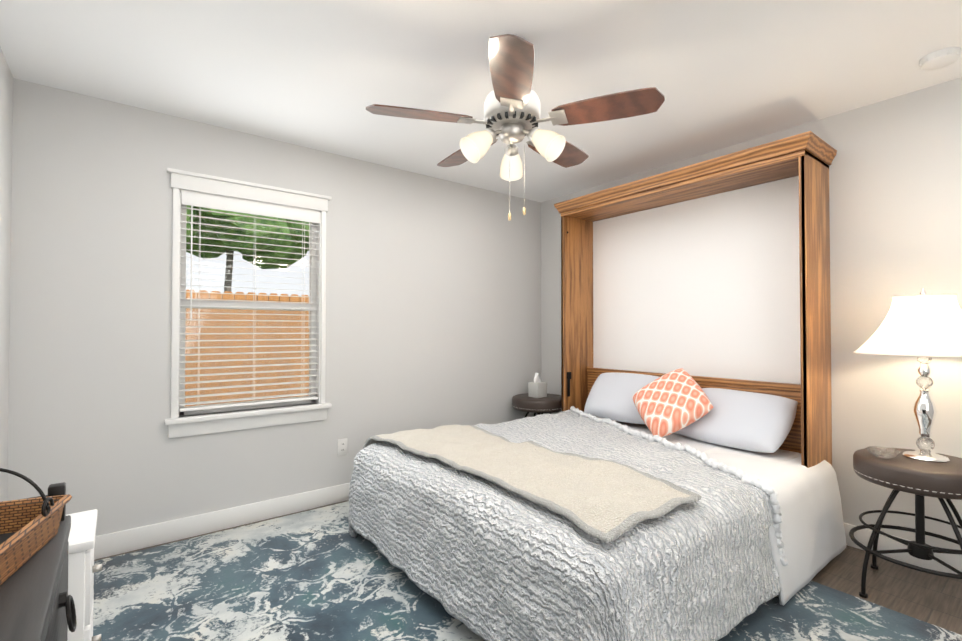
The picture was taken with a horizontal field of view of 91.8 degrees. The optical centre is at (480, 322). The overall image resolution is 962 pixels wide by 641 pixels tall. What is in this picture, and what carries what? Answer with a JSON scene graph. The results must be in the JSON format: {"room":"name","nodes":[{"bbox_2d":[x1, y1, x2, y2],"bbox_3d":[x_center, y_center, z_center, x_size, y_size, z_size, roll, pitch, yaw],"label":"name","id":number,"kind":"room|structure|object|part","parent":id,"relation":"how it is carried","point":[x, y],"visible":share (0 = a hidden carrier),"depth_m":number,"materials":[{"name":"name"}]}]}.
{"room":"bedroom","nodes":[
{"label":"bedroom","id":0,"kind":"room"},
{"bbox_2d":[0,47,12,501],"bbox_3d":[-0.920,-0.004,0.433,0.100,2.440,4.820,1,-1,-38],"label":"wall","id":1,"kind":"structure","parent":0,"point":[6,105],"depth_m":2.16,"materials":[{"name":"paint"}]},
{"bbox_2d":[7,78,540,535],"bbox_3d":[-0.891,0.038,3.439,3.650,2.440,0.120,1,-1,-38],"label":"wall","id":2,"kind":"structure","parent":0,"point":[433,302],"depth_m":2.75,"materials":[{"name":"paint"}]},
{"bbox_2d":[94,483,349,559],"bbox_3d":[-0.850,1.198,3.370,3.650,0.120,0.014,1,-1,-38],"label":"baseboard","id":3,"kind":"structure","parent":2,"relation":"attached to","point":[120,542],"depth_m":2.78,"materials":[{"name":"white wood"}]},
{"bbox_2d":[164,168,331,437],"bbox_3d":[-1.442,-0.106,2.969,0.946,1.535,0.165,1,-1,-38],"label":"window unit","id":4,"kind":"structure","parent":2,"relation":"in","point":[221,420],"depth_m":2.93,"materials":[{"name":"white"}]},
{"bbox_3d":[-1.479,-0.103,3.016,0.786,1.290,0.004,1,-1,-38],"label":"glass pane","id":5,"kind":"part","parent":4,"relation":"part of","materials":[{"name":"clear glass"}]},
{"bbox_3d":[-1.474,-0.102,3.009,0.806,1.308,0.053,1,-1,-38],"label":"sash frame","id":6,"kind":"part","parent":4,"relation":"part of","materials":[{"name":"white plastic"}]},
{"bbox_2d":[179,192,319,411],"bbox_3d":[-1.437,-0.117,2.962,0.802,1.278,0.074,1,-1,-38],"label":"window blinds","id":7,"kind":"object","parent":4,"relation":"attached to","point":[205,201],"visible":0.96,"depth_m":2.92,"materials":[{"name":"white plastic"}]},
{"bbox_2d":[338,438,346,455],"bbox_3d":[-0.974,0.876,3.282,0.070,0.114,0.006,1,-1,-38],"label":"electrical outlet plate","id":8,"kind":"object","parent":2,"relation":"attached to","point":[341,446],"visible":1,"depth_m":3.28,"materials":[{"name":"white plastic"}]},
{"bbox_2d":[0,0,961,201],"bbox_3d":[0.557,-1.257,1.606,3.850,0.100,4.820,1,-1,-38],"label":"ceiling","id":9,"kind":"structure","parent":0,"point":[321,75],"depth_m":2.17,"materials":[{"name":"paint"}]},
{"bbox_2d":[366,34,664,220],"bbox_3d":[0.127,-0.814,2.058,1.170,0.773,1.153,1,-1,-38],"label":"ceiling fan","id":10,"kind":"object","parent":9,"relation":"hanging from","point":[512,110],"visible":1,"depth_m":1.90,"materials":[{"name":"brown wood"}]},
{"bbox_3d":[0.133,-0.978,2.028,0.470,0.446,0.463,1,-1,-38],"label":"motor","id":11,"kind":"part","parent":10,"relation":"part of","materials":[{"name":"silver metal"}]},
{"bbox_2d":[919,47,960,69],"bbox_3d":[2.067,-1.180,2.100,0.136,0.040,0.136,1,-1,-38],"label":"smoke detector","id":12,"kind":"object","parent":9,"relation":"attached to","point":[940,58],"visible":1,"depth_m":2.07,"materials":[{"name":"white plastic"}]},
{"bbox_2d":[94,500,961,634],"bbox_3d":[0.557,1.282,1.570,3.850,0.100,4.820,1,-1,-38],"label":"floor","id":13,"kind":"structure","parent":0,"point":[935,600],"depth_m":2.19,"materials":[{"name":"brown wood"}]},
{"bbox_2d":[0,468,76,640],"bbox_3d":[-0.474,0.730,0.229,0.348,0.968,1.725,1,-1,-38],"label":"dresser","id":14,"kind":"object","parent":13,"relation":"on","point":[37,602],"visible":1,"depth_m":0.79,"materials":[{"name":"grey wood"}]},
{"bbox_2d":[0,468,71,584],"bbox_3d":[-0.826,0.331,0.696,0.306,0.157,0.464,1,-1,-38],"label":"basket","id":15,"kind":"object","parent":14,"relation":"on","point":[33,537],"depth_m":0.83,"materials":[{"name":"brown wicker"}]},
{"bbox_2d":[66,509,101,640],"bbox_3d":[-1.072,0.855,1.016,0.378,0.740,0.233,1,-1,-38],"label":"base cabinet","id":16,"kind":"object","parent":13,"relation":"on","point":[82,568],"visible":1,"depth_m":1.04,"materials":[{"name":"white wood"}]},
{"bbox_2d":[93,501,961,640],"bbox_3d":[0.253,1.228,1.699,2.730,0.012,3.895,1,-1,-38],"label":"rug","id":17,"kind":"object","parent":13,"relation":"on","point":[319,574],"visible":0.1,"depth_m":2.06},
{"bbox_2d":[512,393,560,417],"bbox_3d":[0.507,0.957,4.082,0.508,0.620,0.508,1,-1,-38],"label":"nightstand","id":18,"kind":"object","parent":13,"relation":"on","point":[549,403],"visible":0.4,"depth_m":3.90,"materials":[{"name":"brown leather"}]},
{"bbox_2d":[528,373,546,397],"bbox_3d":[0.493,0.542,4.057,0.116,0.208,0.116,1,-1,-38],"label":"tissue box","id":19,"kind":"object","parent":18,"relation":"on","point":[537,387],"visible":1,"depth_m":4.02,"materials":[{"name":"grey"}]},
{"bbox_2d":[348,131,845,640],"bbox_3d":[0.610,0.190,2.680,2.206,2.344,1.924,1,-1,-38],"label":"bed","id":20,"kind":"object","parent":13,"relation":"on","point":[668,473],"visible":1,"depth_m":2.49,"materials":[{"name":"white fabric"}]},
{"bbox_2d":[362,424,701,543],"bbox_3d":[0.076,0.796,2.326,0.670,0.306,1.811,1,-1,-38],"label":"throw","id":21,"kind":"object","parent":20,"relation":"on","point":[585,500],"depth_m":1.92,"materials":[{"name":"beige fabric"}]},
{"bbox_2d":[348,410,780,640],"bbox_3d":[0.488,1.023,2.563,1.884,0.674,1.891,1,-1,-38],"label":"comforter","id":22,"kind":"object","parent":20,"relation":"on","point":[502,562],"depth_m":1.81,"materials":[{"name":"white fabric"}]},
{"bbox_2d":[584,372,658,423],"bbox_3d":[1.087,0.560,3.506,0.326,0.350,0.640,1,-1,-38],"label":"pillow","id":23,"kind":"object","parent":20,"relation":"on","point":[611,394],"depth_m":3.48,"materials":[{"name":"white fabric"}]},
{"bbox_3d":[1.422,0.664,3.297,0.040,0.585,1.666,1,-1,-38],"label":"headboard","id":24,"kind":"part","parent":20,"relation":"part of","materials":[{"name":"brown wood"}]},
{"bbox_3d":[1.315,-0.922,3.235,0.432,0.105,1.786,1,-1,-38],"label":"header crown","id":25,"kind":"part","parent":20,"relation":"part of","materials":[{"name":"brown wood"}]},
{"bbox_3d":[1.482,0.190,3.350,0.008,2.134,1.668,1,-1,-38],"label":"panel","id":26,"kind":"part","parent":20,"relation":"part of","materials":[{"name":"white"}]},
{"bbox_3d":[0.658,0.873,2.696,1.890,0.250,1.540,1,-1,-38],"label":"mattress","id":27,"kind":"part","parent":20,"relation":"part of","materials":[{"name":"white fabric"}]},
{"bbox_2d":[675,388,797,452],"bbox_3d":[1.544,0.586,2.873,0.361,0.320,0.681,1,-1,-38],"label":"pillow","id":28,"kind":"object","parent":20,"relation":"on","point":[732,420],"depth_m":2.76,"materials":[{"name":"white fabric"}]},
{"bbox_2d":[849,448,961,597],"bbox_3d":[1.986,0.930,2.109,0.508,0.620,0.508,1,-1,-38],"label":"nightstand","id":29,"kind":"object","parent":13,"relation":"on","point":[920,480],"visible":1,"depth_m":2.06,"materials":[{"name":"brown leather"}]},
{"bbox_2d":[866,446,899,457],"bbox_3d":[1.855,0.602,2.151,0.124,0.034,0.118,1,-1,-38],"label":"dish","id":30,"kind":"object","parent":29,"relation":"on","point":[882,452],"visible":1,"depth_m":2.14,"materials":[{"name":"white ceramic"}]},
{"bbox_2d":[853,288,961,462],"bbox_3d":[2.027,0.232,2.132,0.508,0.775,0.508,1,-1,-38],"label":"table lamp","id":31,"kind":"object","parent":29,"relation":"on","point":[923,327],"visible":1,"depth_m":2.06,"materials":[{"name":"white fabric"}]},
{"bbox_3d":[2.027,0.012,2.135,0.508,0.272,0.508,1,-1,-38],"label":"shade trim","id":32,"kind":"part","parent":31,"relation":"part of","materials":[{"name":"white fabric"}]},
{"bbox_3d":[2.027,0.012,2.135,0.500,0.265,0.500,1,-1,-38],"label":"lamp shade","id":33,"kind":"part","parent":31,"relation":"part of","materials":[{"name":"white fabric"}]},
{"bbox_2d":[541,77,961,549],"bbox_3d":[2.034,0.029,2.743,0.100,2.440,4.820,1,-1,-38],"label":"wall","id":34,"kind":"structure","parent":0,"point":[895,187],"depth_m":2.51,"materials":[{"name":"paint"}]},
{"bbox_2d":[844,523,961,573],"bbox_3d":[1.999,1.188,2.678,0.014,0.120,4.586,1,-1,-38],"label":"baseboard","id":35,"kind":"structure","parent":34,"relation":"attached to","point":[861,536],"depth_m":2.43,"materials":[{"name":"white"}]},
{"label":"outside","id":36,"kind":"structure","parent":0,"visible":0},
{"bbox_3d":[-6.913,1.820,11.400,32.000,0.100,19.880,1,-1,-38],"label":"ground","id":37,"kind":"structure","parent":36,"visible":0},
{"bbox_2d":[185,290,308,406],"bbox_3d":[-1.986,0.633,5.177,24.076,2.100,3.220,1,-1,-38],"label":"fence","id":38,"kind":"object","parent":37,"relation":"on","point":[238,295],"depth_m":6.18,"materials":[{"name":"brown wood"}]},
{"bbox_2d":[186,205,309,291],"bbox_3d":[-9.588,-2.275,10.961,15.596,8.082,5.173,0,-1,-14],"label":"tree","id":39,"kind":"object","parent":37,"relation":"on","point":[262,261],"depth_m":10.83,"materials":[{"name":"green plant"}]}
]}

